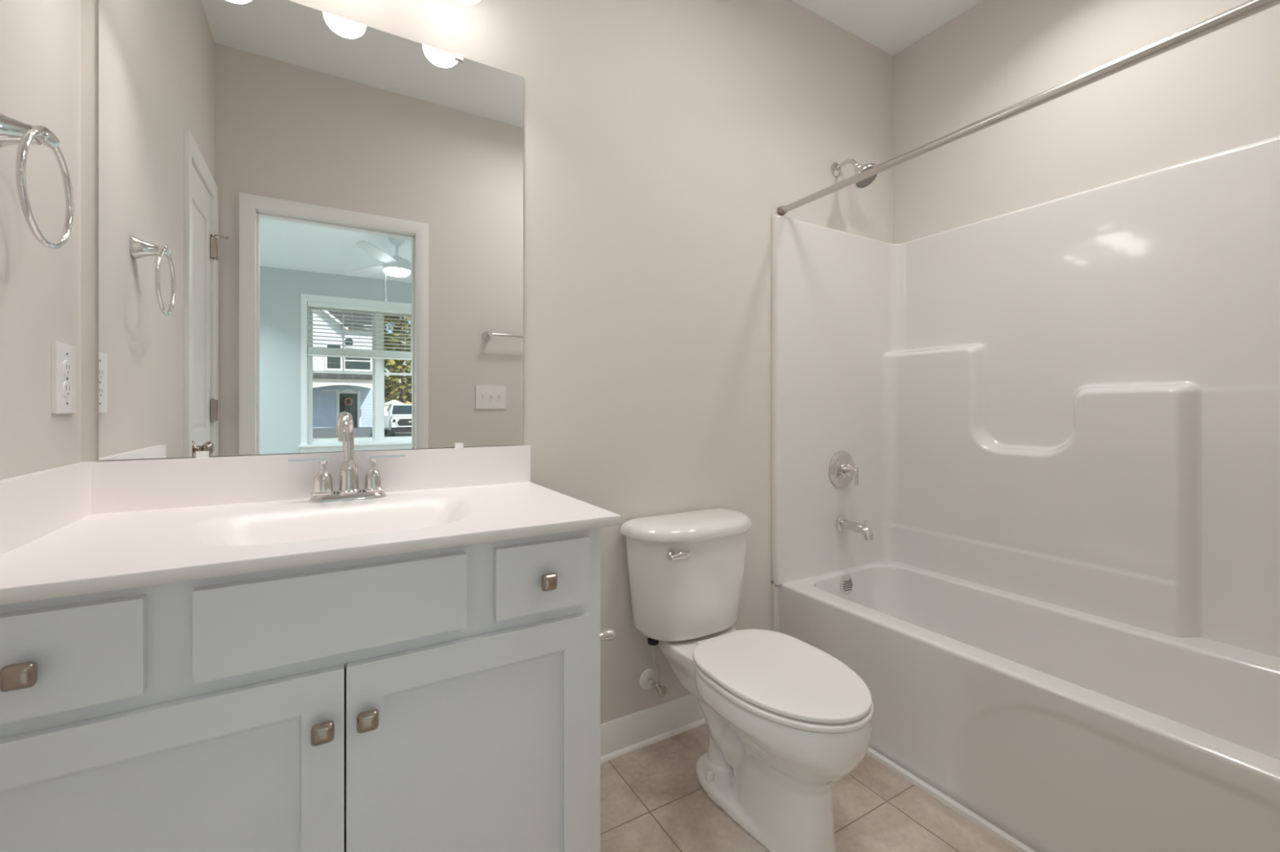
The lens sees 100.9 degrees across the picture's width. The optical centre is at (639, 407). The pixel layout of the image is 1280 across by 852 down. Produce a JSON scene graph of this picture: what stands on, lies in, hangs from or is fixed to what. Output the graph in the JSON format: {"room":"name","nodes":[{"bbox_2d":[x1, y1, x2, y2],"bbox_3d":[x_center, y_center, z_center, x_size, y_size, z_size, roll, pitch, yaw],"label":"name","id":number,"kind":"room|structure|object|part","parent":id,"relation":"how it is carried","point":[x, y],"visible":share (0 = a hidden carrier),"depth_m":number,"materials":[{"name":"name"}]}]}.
{"room":"bathroom","nodes":[
{"label":"bathroom","id":0,"kind":"room"},
{"bbox_2d":[0,0,80,479],"bbox_3d":[-0.826,-0.256,0.398,0.150,2.740,1.497,0,0,-31],"label":"wall","id":1,"kind":"structure","parent":0,"point":[40,40],"depth_m":0.92,"materials":[{"name":"white paint"}]},
{"bbox_2d":[0,112,74,248],"bbox_3d":[-0.932,-0.343,0.798,0.073,0.196,0.174,0,0,-31],"label":"towel ring","id":2,"kind":"object","parent":1,"relation":"attached to","point":[13,131],"visible":1,"depth_m":0.79,"materials":[{"name":"silver metal"}]},
{"bbox_3d":[-0.941,-0.414,0.793,0.054,0.054,0.054,0,0,-31],"label":"post","id":3,"kind":"part","parent":2,"relation":"part of","materials":[{"name":"silver metal"}]},
{"bbox_2d":[51,341,76,413],"bbox_3d":[-1.093,-0.054,1.005,0.008,0.132,0.090,0,0,-31],"label":"wall outlet","id":4,"kind":"object","parent":1,"relation":"attached to","point":[64,356],"visible":1,"depth_m":0.99,"materials":[{"name":"white plastic"}]},
{"bbox_2d":[62,360,71,375],"bbox_3d":[-1.090,-0.074,1.007,0.002,0.029,0.034,0,0,-31],"label":"receptacle","id":5,"kind":"object","parent":4,"relation":"attached to","point":[67,365],"depth_m":1.00,"materials":[{"name":"grey plastic"}]},
{"bbox_2d":[62,382,71,396],"bbox_3d":[-1.090,-0.034,1.007,0.002,0.029,0.034,0,0,-31],"label":"receptacle","id":6,"kind":"object","parent":4,"relation":"attached to","point":[67,386],"depth_m":1.00,"materials":[{"name":"grey plastic"}]},
{"bbox_2d":[80,0,893,724],"bbox_3d":[-0.032,-0.256,1.795,2.939,2.740,0.100,0,0,-31],"label":"wall","id":7,"kind":"structure","parent":0,"point":[663,140],"depth_m":1.77,"materials":[{"name":"white paint"}]},
{"bbox_2d":[79,444,530,514],"bbox_3d":[-0.730,0.167,1.311,0.943,0.110,0.020,0,0,-31],"label":"backsplash","id":8,"kind":"structure","parent":7,"relation":"attached to","point":[136,485],"depth_m":1.22,"materials":[{"name":"white stone"}]},
{"bbox_2d":[98,0,523,460],"bbox_3d":[-0.728,-0.428,1.319,0.899,1.080,0.010,0,0,-31],"label":"wall mirror","id":9,"kind":"object","parent":7,"relation":"attached to","point":[308,217],"visible":0.98,"depth_m":1.26,"materials":[{"name":"silver mirror"}]},
{"bbox_2d":[453,0,479,5],"bbox_3d":[-0.681,-1.129,1.234,0.606,0.204,0.202,0,0,-31],"label":"vanity light","id":10,"kind":"object","parent":7,"relation":"attached to","point":[467,2],"visible":1,"depth_m":1.34,"materials":[{"name":"white glass"}]},
{"bbox_2d":[600,693,706,764],"bbox_3d":[0.085,1.061,1.790,1.001,0.105,0.026,0,0,-31],"label":"baseboard","id":11,"kind":"structure","parent":7,"relation":"attached to","point":[619,737],"depth_m":1.76,"materials":[{"name":"white paint"}]},
{"bbox_2d":[639,637,666,697],"bbox_3d":[0.044,0.839,1.720,0.069,0.212,0.119,0,0,-19],"label":"water supply valve","id":12,"kind":"object","parent":7,"relation":"attached to","point":[649,678],"visible":0.98,"depth_m":1.71,"materials":[{"name":"white plastic"}]},
{"bbox_3d":[0.072,0.911,1.695,0.032,0.032,0.009,0,0,-31],"label":"valve handle","id":13,"kind":"part","parent":12,"relation":"part of","materials":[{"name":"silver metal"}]},
{"bbox_2d":[831,159,877,188],"bbox_3d":[0.879,-0.965,2.165,0.104,0.148,0.188,0,0,-31],"label":"shower","id":14,"kind":"object","parent":7,"relation":"attached to","point":[836,167],"visible":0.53,"depth_m":2.14,"materials":[{"name":"silver metal"}]},
{"bbox_3d":[0.860,-1.000,2.196,0.017,0.058,0.113,0,0,-31],"label":"arm","id":15,"kind":"part","parent":14,"relation":"part of","materials":[{"name":"silver metal"}]},
{"bbox_2d":[777,0,1279,215],"bbox_3d":[0.933,-0.770,1.437,0.035,0.035,1.496,0,0,-31],"label":"shower rod","id":16,"kind":"object","parent":7,"relation":"attached to","point":[1251,7],"visible":0.98,"depth_m":1.26,"materials":[{"name":"grey metal"}]},
{"bbox_2d":[600,723,1018,851],"bbox_3d":[0.378,1.164,1.101,2.939,0.100,1.712,0,0,-31],"label":"floor","id":17,"kind":"structure","parent":0,"point":[652,798],"depth_m":1.45,"materials":[{"name":"tile"}]},
{"bbox_2d":[0,528,599,851],"bbox_3d":[-0.598,0.676,1.061,0.914,0.876,0.577,0,0,-31],"label":"vanity cabinet","id":18,"kind":"object","parent":17,"relation":"on","point":[444,700],"visible":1,"depth_m":0.82,"materials":[{"name":"white paint"}]},
{"bbox_3d":[-0.758,0.328,0.647,0.031,0.031,0.028,0,0,-31],"label":"knob","id":19,"kind":"part","parent":18,"relation":"part of","materials":[{"name":"silver metal"}]},
{"bbox_3d":[-0.768,0.324,0.669,0.213,0.130,0.018,0,0,-31],"label":"drawer","id":20,"kind":"part","parent":18,"relation":"part of","materials":[{"name":"white paint"}]},
{"bbox_3d":[-0.668,0.701,0.733,0.342,0.467,0.007,0,0,-31],"label":"inset panel","id":21,"kind":"part","parent":18,"relation":"part of","materials":[{"name":"white paint"}]},
{"bbox_3d":[-0.666,0.701,0.729,0.450,0.575,0.018,0,0,-31],"label":"door","id":22,"kind":"part","parent":18,"relation":"part of","materials":[{"name":"white paint"}]},
{"bbox_2d":[0,444,621,604],"bbox_3d":[-0.590,0.231,1.074,0.943,0.239,0.572,0,0,-31],"label":"countertop","id":23,"kind":"structure","parent":18,"relation":"on","point":[80,528],"depth_m":1.07,"materials":[{"name":"white stone"}]},
{"bbox_2d":[288,412,404,502],"bbox_3d":[-0.675,0.115,1.230,0.241,0.206,0.118,0,0,-31],"label":"faucet","id":24,"kind":"object","parent":23,"relation":"on","point":[348,485],"visible":1,"depth_m":1.24,"materials":[{"name":"silver metal"}]},
{"bbox_3d":[-0.759,0.121,1.216,0.082,0.005,0.009,0,0,-31],"label":"lever","id":25,"kind":"part","parent":24,"relation":"part of","materials":[{"name":"silver metal"}]},
{"bbox_3d":[-0.736,0.163,1.230,0.049,0.077,0.049,0,0,-31],"label":"handle","id":26,"kind":"part","parent":24,"relation":"part of","materials":[{"name":"silver metal"}]},
{"bbox_3d":[-0.676,0.072,1.219,0.022,0.120,0.102,0,0,-22],"label":"spout","id":27,"kind":"part","parent":24,"relation":"part of","materials":[{"name":"silver metal"}]},
{"bbox_3d":[-0.691,0.210,1.256,0.162,0.016,0.056,0,0,-31],"label":"plate","id":28,"kind":"part","parent":24,"relation":"part of","materials":[{"name":"silver metal"}]},
{"bbox_3d":[-0.691,0.164,1.256,0.051,0.075,0.051,0,0,-31],"label":"spout","id":29,"kind":"part","parent":24,"relation":"part of","materials":[{"name":"silver metal"}]},
{"bbox_3d":[-0.646,0.163,1.283,0.049,0.077,0.049,0,0,-31],"label":"handle","id":30,"kind":"part","parent":24,"relation":"part of","materials":[{"name":"silver metal"}]},
{"bbox_3d":[-0.623,0.121,1.297,0.082,0.005,0.009,0,0,-31],"label":"lever","id":31,"kind":"part","parent":24,"relation":"part of","materials":[{"name":"silver metal"}]},
{"bbox_3d":[-0.485,0.497,0.809,0.031,0.031,0.028,0,0,-31],"label":"knob","id":32,"kind":"part","parent":18,"relation":"part of","materials":[{"name":"silver metal"}]},
{"bbox_3d":[-0.433,0.497,0.840,0.031,0.031,0.028,0,0,-31],"label":"knob","id":33,"kind":"part","parent":18,"relation":"part of","materials":[{"name":"silver metal"}]},
{"bbox_3d":[-0.286,0.701,0.954,0.426,0.575,0.018,0,0,-31],"label":"door","id":34,"kind":"part","parent":18,"relation":"part of","materials":[{"name":"white paint"}]},
{"bbox_3d":[-0.288,0.701,0.957,0.318,0.467,0.007,0,0,-31],"label":"inset panel","id":35,"kind":"part","parent":18,"relation":"part of","materials":[{"name":"white paint"}]},
{"bbox_3d":[-0.184,0.324,1.014,0.189,0.130,0.018,0,0,-31],"label":"drawer","id":36,"kind":"part","parent":18,"relation":"part of","materials":[{"name":"white paint"}]},
{"bbox_3d":[-0.172,0.328,0.994,0.031,0.031,0.028,0,0,-31],"label":"knob","id":37,"kind":"part","parent":18,"relation":"part of","materials":[{"name":"silver metal"}]},
{"bbox_2d":[600,623,614,641],"bbox_3d":[-0.127,0.507,1.231,0.068,0.042,0.192,0,0,-31],"label":"toilet paper holder","id":38,"kind":"object","parent":18,"relation":"attached to","point":[608,634],"visible":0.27,"depth_m":1.17,"materials":[{"name":"silver metal"}]},
{"bbox_2d":[620,507,873,851],"bbox_3d":[0.315,0.736,1.508,0.466,0.755,0.728,0,0,-31],"label":"toilet","id":39,"kind":"object","parent":17,"relation":"on","point":[787,720],"visible":0.99,"depth_m":1.43,"materials":[{"name":"white ceramic"}]},
{"bbox_3d":[0.118,0.446,1.586,0.070,0.028,0.028,0,0,-27],"label":"flush lever","id":40,"kind":"part","parent":39,"relation":"part of","materials":[{"name":"silver metal"}]},
{"bbox_3d":[0.182,0.569,1.732,0.436,0.323,0.190,0,0,-31],"label":"tank","id":41,"kind":"part","parent":39,"relation":"part of","materials":[{"name":"white ceramic"}]},
{"bbox_3d":[0.184,0.384,1.729,0.466,0.051,0.213,0,0,-31],"label":"tank lid","id":42,"kind":"part","parent":39,"relation":"part of","materials":[{"name":"white ceramic"}]},
{"bbox_3d":[0.316,0.922,1.507,0.359,0.384,0.719,0,0,-31],"label":"bowl","id":43,"kind":"part","parent":39,"relation":"part of","materials":[{"name":"white ceramic"}]},
{"bbox_3d":[0.375,0.700,1.406,0.360,0.016,0.487,0,0,-31],"label":"seat lid","id":44,"kind":"part","parent":39,"relation":"part of","materials":[{"name":"white plastic"}]},
{"bbox_3d":[0.379,0.720,1.399,0.366,0.015,0.476,0,0,-31],"label":"seat","id":45,"kind":"part","parent":39,"relation":"part of","materials":[{"name":"white plastic"}]},
{"bbox_2d":[771,135,1279,851],"bbox_3d":[1.222,0.183,1.609,0.767,1.862,1.494,0,0,-31],"label":"shower","id":46,"kind":"object","parent":17,"relation":"on","point":[1058,420],"visible":0.91,"depth_m":1.70,"materials":[{"name":"white plastic"}]},
{"bbox_2d":[829,451,858,488],"bbox_3d":[0.866,0.262,2.187,0.156,0.156,0.076,0,0,-31],"label":"shower valve","id":47,"kind":"object","parent":46,"relation":"attached to","point":[842,469],"visible":1,"depth_m":2.19,"materials":[{"name":"silver metal"}]},
{"bbox_3d":[0.868,0.262,2.183,0.060,0.060,0.063,0,0,-31],"label":"handle","id":48,"kind":"part","parent":47,"relation":"part of","materials":[{"name":"silver metal"}]},
{"bbox_3d":[0.883,0.283,2.159,0.012,0.071,0.010,0,0,-31],"label":"lever","id":49,"kind":"part","parent":47,"relation":"part of","materials":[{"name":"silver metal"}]},
{"bbox_2d":[835,515,873,540],"bbox_3d":[0.884,0.492,2.157,0.068,0.077,0.146,0,0,-31],"label":"tub spout","id":50,"kind":"object","parent":46,"relation":"attached to","point":[842,524],"visible":1,"depth_m":2.15,"materials":[{"name":"silver metal"}]},
{"bbox_2d":[866,746,1035,851],"bbox_3d":[0.908,1.107,1.409,0.018,0.014,1.460,0,0,-31],"label":"trim","id":51,"kind":"structure","parent":46,"relation":"attached to","point":[983,824],"depth_m":1.47,"materials":[{"name":"white paint"}]},
{"bbox_2d":[771,560,1279,851],"bbox_3d":[1.220,0.894,1.611,0.764,0.440,1.490,0,0,-31],"label":"tub","id":52,"kind":"object","parent":46,"relation":"in","point":[1064,726],"depth_m":1.46,"materials":[{"name":"white plastic"}]},
{"bbox_2d":[791,0,982,55],"bbox_3d":[0.349,-1.676,1.150,2.939,0.100,1.597,0,0,-31],"label":"ceiling","id":53,"kind":"structure","parent":0,"point":[891,26],"depth_m":2.20,"materials":[{"name":"white paint"}]},
{"bbox_2d":[893,0,1279,243],"bbox_3d":[1.597,-0.256,1.829,0.100,2.740,1.497,0,0,-31],"label":"wall","id":54,"kind":"structure","parent":0,"point":[1216,91],"depth_m":1.89,"materials":[{"name":"white paint"}]}
]}

